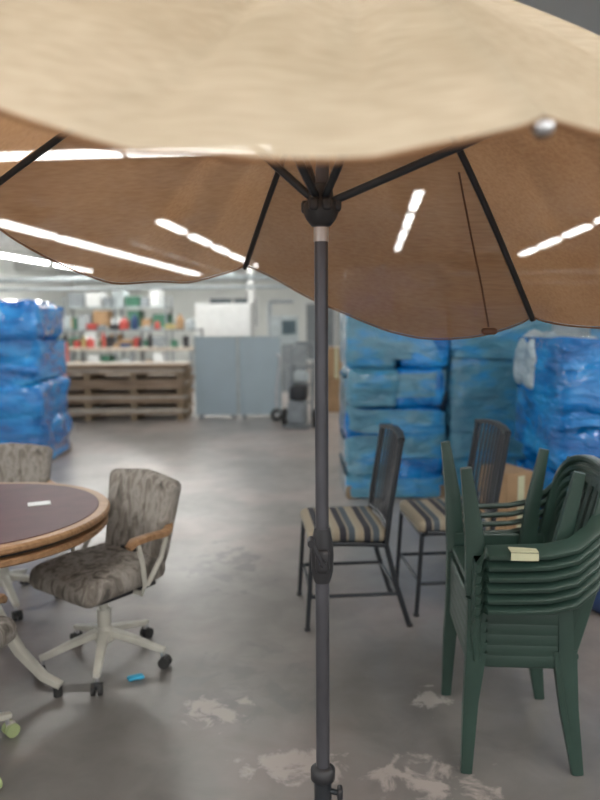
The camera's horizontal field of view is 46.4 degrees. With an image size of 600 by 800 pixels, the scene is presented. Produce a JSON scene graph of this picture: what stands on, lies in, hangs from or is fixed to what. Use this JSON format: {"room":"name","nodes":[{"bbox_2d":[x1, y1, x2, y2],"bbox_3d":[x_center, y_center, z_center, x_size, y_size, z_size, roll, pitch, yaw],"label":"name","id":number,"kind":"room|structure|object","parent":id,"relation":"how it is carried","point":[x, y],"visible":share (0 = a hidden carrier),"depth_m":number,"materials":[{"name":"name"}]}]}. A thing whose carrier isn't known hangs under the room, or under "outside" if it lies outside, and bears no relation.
{"room":"warehouse","nodes":[
{"label":"warehouse","id":0,"kind":"room"},
{"bbox_2d":[0,260,77,361],"bbox_3d":[-10.003,-1.437,11.462,0.205,3.400,30.000,0,7,6],"label":"wall","id":1,"kind":"structure","parent":0,"point":[7,270],"depth_m":23.17,"materials":[{"name":"white paint"}]},
{"bbox_2d":[0,234,28,246],"bbox_3d":[1.468,-3.447,14.530,22.000,0.260,0.140,0,7,6],"label":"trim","id":2,"kind":"structure","parent":1,"relation":"attached to","point":[5,241],"depth_m":15.25,"materials":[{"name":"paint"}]},
{"bbox_2d":[0,249,47,259],"bbox_3d":[1.775,-3.799,17.594,22.000,0.260,0.140,0,7,6],"label":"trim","id":3,"kind":"structure","parent":1,"relation":"attached to","point":[26,252],"depth_m":18.43,"materials":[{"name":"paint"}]},
{"bbox_2d":[13,260,67,268],"bbox_3d":[2.083,-4.150,20.659,22.000,0.260,0.140,0,7,6],"label":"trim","id":4,"kind":"structure","parent":1,"relation":"attached to","point":[18,264],"depth_m":21.63,"materials":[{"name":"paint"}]},
{"bbox_2d":[58,268,259,275],"bbox_3d":[2.391,-4.501,23.723,22.000,0.260,0.140,0,7,6],"label":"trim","id":5,"kind":"structure","parent":1,"relation":"attached to","point":[61,272],"depth_m":24.70,"materials":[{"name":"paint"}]},
{"bbox_2d":[0,274,288,291],"bbox_3d":[1.285,-2.370,12.749,18.000,0.635,0.104,0,7,6],"label":"ceiling pipe","id":6,"kind":"object","parent":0,"point":[247,276],"visible":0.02,"depth_m":13.22,"materials":[{"name":"metal"}]},
{"bbox_2d":[74,273,339,361],"bbox_3d":[2.541,-3.100,25.285,22.000,3.400,0.202,0,7,6],"label":"wall","id":7,"kind":"structure","parent":0,"point":[183,301],"depth_m":25.81,"materials":[{"name":"white paint"}]},
{"bbox_2d":[207,296,258,328],"bbox_3d":[-2.449,-3.205,25.633,1.890,1.190,0.080,0,7,6],"label":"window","id":8,"kind":"structure","parent":7,"relation":"in","point":[210,299],"depth_m":25.55,"materials":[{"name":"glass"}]},
{"bbox_2d":[304,301,336,361],"bbox_3d":[0.741,-2.476,25.396,1.190,2.190,0.080,0,7,6],"label":"door","id":9,"kind":"structure","parent":7,"relation":"in","point":[309,318],"depth_m":25.36,"materials":[{"name":"paint"}]},
{"bbox_2d":[0,362,599,799],"bbox_3d":[1.011,0.288,11.104,24.000,0.100,32.000,0,6,0],"label":"floor","id":10,"kind":"structure","parent":0,"point":[232,715],"depth_m":3.02,"materials":[{"name":"concrete"}]},
{"bbox_2d":[0,593,19,788],"bbox_3d":[-1.248,0.840,2.292,0.583,0.827,0.567,0,7,2],"label":"chair","id":11,"kind":"object","parent":10,"relation":"on","point":[8,628],"visible":1,"depth_m":2.47,"materials":[{"name":"metal"}]},
{"bbox_2d":[0,443,57,620],"bbox_3d":[-1.586,0.678,3.736,0.580,0.827,0.573,-1,7,-6],"label":"chair","id":12,"kind":"object","parent":10,"relation":"on","point":[19,462],"visible":0.37,"depth_m":3.89,"materials":[{"name":"fabric"}]},
{"bbox_2d":[0,299,72,459],"bbox_3d":[-3.147,-0.219,7.651,1.042,1.746,1.076,0,6,0],"label":"pallet","id":13,"kind":"object","parent":10,"relation":"on","point":[34,388],"visible":0.9,"depth_m":7.24,"materials":[{"name":"blue plastic"}]},
{"bbox_2d":[0,482,109,697],"bbox_3d":[-1.332,0.818,2.861,1.100,0.745,1.100,0,6,0],"label":"round dining table","id":14,"kind":"object","parent":10,"relation":"on","point":[39,520],"visible":0.98,"depth_m":2.81,"materials":[{"name":"brown wood"}]},
{"bbox_2d":[63,343,69,375],"bbox_3d":[-4.743,-0.538,13.408,0.500,1.100,0.485,0,6,0],"label":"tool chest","id":15,"kind":"object","parent":10,"relation":"on","point":[66,344],"visible":0.02,"depth_m":13.53,"materials":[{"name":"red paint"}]},
{"bbox_2d":[29,468,180,695],"bbox_3d":[-0.865,0.749,3.071,0.576,0.827,0.581,5,8,38],"label":"chair","id":16,"kind":"object","parent":10,"relation":"on","point":[133,554],"visible":0.94,"depth_m":3.05,"materials":[{"name":"fabric"}]},
{"bbox_2d":[63,290,173,361],"bbox_3d":[-5.188,-1.961,20.106,3.030,2.417,0.610,0,7,6],"label":"storage rack","id":17,"kind":"object","parent":10,"relation":"on","point":[119,299],"visible":0.48,"depth_m":19.84,"materials":[{"name":"metal"}]},
{"bbox_2d":[65,361,194,420],"bbox_3d":[-2.869,-0.154,11.054,2.343,0.844,0.900,0,6,0],"label":"stack","id":18,"kind":"object","parent":10,"relation":"on","point":[95,394],"visible":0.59,"depth_m":10.63,"materials":[{"name":"brown wood"}]},
{"bbox_2d":[57,314,202,387],"bbox_3d":[-4.295,-1.075,15.578,4.200,1.670,0.800,0,7,6],"label":"workbench","id":19,"kind":"object","parent":10,"relation":"on","point":[80,323],"visible":0.64,"depth_m":15.51,"materials":[{"name":"metal"}]},
{"bbox_2d":[127,673,144,680],"bbox_3d":[-0.692,1.169,2.951,0.070,0.019,0.037,-4,7,-28],"label":"scrap","id":20,"kind":"object","parent":10,"relation":"on","point":[139,676],"visible":1,"depth_m":2.94,"materials":[{"name":"teal paint"}]},
{"bbox_2d":[195,303,254,384],"bbox_3d":[-1.748,-1.318,16.535,1.300,1.900,0.645,0,7,6],"label":"storage cabinet","id":21,"kind":"object","parent":10,"relation":"on","point":[216,319],"visible":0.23,"depth_m":16.18,"materials":[{"name":"white metal"}]},
{"bbox_2d":[194,336,281,417],"bbox_3d":[-0.964,-0.363,10.929,1.350,1.260,0.300,0,6,0],"label":"divider","id":22,"kind":"object","parent":10,"relation":"on","point":[220,365],"visible":0.87,"depth_m":10.90,"materials":[{"name":"paint"}]},
{"bbox_2d":[247,266,254,303],"bbox_3d":[-1.251,-2.166,18.071,0.360,3.230,0.360,0,7,6],"label":"support column","id":23,"kind":"structure","parent":10,"relation":"on","point":[251,292],"depth_m":17.92,"materials":[{"name":"paint"}]},
{"bbox_2d":[271,354,281,420],"bbox_3d":[-0.243,-0.195,10.495,0.400,1.015,0.240,0,6,0],"label":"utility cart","id":24,"kind":"object","parent":10,"relation":"on","point":[276,413],"visible":0.61,"depth_m":10.49,"materials":[{"name":"metal"}]},
{"bbox_2d":[267,300,306,390],"bbox_3d":[-0.346,-1.192,15.163,0.900,1.940,0.700,-1,7,-6],"label":"door","id":25,"kind":"structure","parent":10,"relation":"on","point":[286,327],"depth_m":14.96,"materials":[{"name":"paint"}]},
{"bbox_2d":[281,341,314,428],"bbox_3d":[-0.002,-0.213,9.816,0.530,1.201,0.492,2,7,20],"label":"hand truck","id":26,"kind":"object","parent":10,"relation":"on","point":[295,415],"visible":0.93,"depth_m":9.68,"materials":[{"name":"metal"}]},
{"bbox_2d":[0,0,599,799],"bbox_3d":[0.059,0.125,1.705,1.736,2.365,1.928,-2,7,-18],"label":"patio umbrella","id":27,"kind":"object","parent":10,"relation":"on","point":[428,169],"visible":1,"depth_m":1.59,"materials":[{"name":"fabric"}]},
{"bbox_2d":[328,347,342,411],"bbox_3d":[0.557,-0.348,11.635,0.420,1.050,0.400,-1,7,-6],"label":"cardboard boxes","id":28,"kind":"object","parent":10,"relation":"on","point":[334,363],"visible":0.52,"depth_m":11.44},
{"bbox_2d":[297,424,412,631],"bbox_3d":[0.265,0.617,3.592,0.534,0.966,0.479,-1,7,-5],"label":"dining chair","id":29,"kind":"object","parent":10,"relation":"on","point":[356,526],"visible":0.91,"depth_m":3.49,"materials":[{"name":"black paint"}]},
{"bbox_2d":[339,310,448,498],"bbox_3d":[0.809,-0.192,6.272,0.888,1.949,1.069,0,6,0],"label":"pallet","id":30,"kind":"object","parent":10,"relation":"on","point":[386,377],"visible":0.66,"depth_m":5.82,"materials":[{"name":"blue plastic"}]},
{"bbox_2d":[395,419,511,616],"bbox_3d":[0.820,0.595,3.751,0.534,0.966,0.479,-1,7,-5],"label":"dining chair","id":31,"kind":"object","parent":10,"relation":"on","point":[426,516],"visible":0.61,"depth_m":3.68,"materials":[{"name":"black paint"}]},
{"bbox_2d":[440,319,552,495],"bbox_3d":[1.677,-0.067,6.354,0.940,1.669,1.061,0,6,0],"label":"pallet","id":32,"kind":"object","parent":10,"relation":"on","point":[480,382],"visible":0.31,"depth_m":5.86,"materials":[{"name":"blue plastic"}]},
{"bbox_2d":[479,463,532,529],"bbox_3d":[1.339,0.709,4.558,0.200,0.540,0.302,-3,7,-20],"label":"cardboard box","id":33,"kind":"object","parent":10,"relation":"on","point":[516,480],"visible":0.32,"depth_m":4.40,"materials":[{"name":"brown cardboard"}]},
{"bbox_2d":[441,441,599,775],"bbox_3d":[0.794,0.701,2.502,0.530,1.036,0.619,0,7,4],"label":"chairs","id":34,"kind":"object","parent":10,"relation":"on","point":[524,596],"visible":1,"depth_m":2.29,"materials":[{"name":"green plastic"}]},
{"bbox_2d":[513,329,599,518],"bbox_3d":[2.089,0.235,4.758,1.143,1.426,1.104,0,6,0],"label":"pallet","id":35,"kind":"object","parent":10,"relation":"on","point":[556,373],"visible":0.7,"depth_m":4.35,"materials":[{"name":"blue plastic"}]},
{"bbox_2d":[553,322,599,338],"bbox_3d":[2.635,-0.067,6.938,0.957,1.524,1.062,0,6,0],"label":"pallet","id":36,"kind":"object","parent":10,"relation":"on","point":[593,332],"visible":0.02,"depth_m":6.36,"materials":[{"name":"blue plastic"}]},
{"bbox_2d":[592,590,599,612],"bbox_3d":[1.690,0.823,3.734,0.549,0.546,0.551,-2,7,-11],"label":"bundle","id":37,"kind":"object","parent":10,"relation":"on","point":[596,606],"visible":0.03,"depth_m":3.50,"materials":[{"name":"blue paint"}]},
{"bbox_2d":[0,0,599,249],"bbox_3d":[1.029,-3.127,10.159,22.000,0.100,30.000,0,7,6],"label":"ceiling","id":38,"kind":"structure","parent":0,"point":[585,14],"depth_m":4.35,"materials":[{"name":"paint"}]},
{"bbox_2d":[0,247,49,263],"bbox_3d":[-6.881,-3.669,17.467,0.170,0.369,2.460,0,7,6],"label":"fluorescent light","id":39,"kind":"object","parent":38,"relation":"hanging from","point":[2,254],"visible":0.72,"depth_m":17.26,"materials":[{"name":"white plastic"}]},
{"bbox_2d":[217,272,246,282],"bbox_3d":[-2.203,-3.399,17.028,0.141,0.570,12.000,0,7,6],"label":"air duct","id":40,"kind":"object","parent":38,"relation":"hanging from","point":[244,281],"visible":0.02,"depth_m":20.01,"materials":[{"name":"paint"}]}
]}

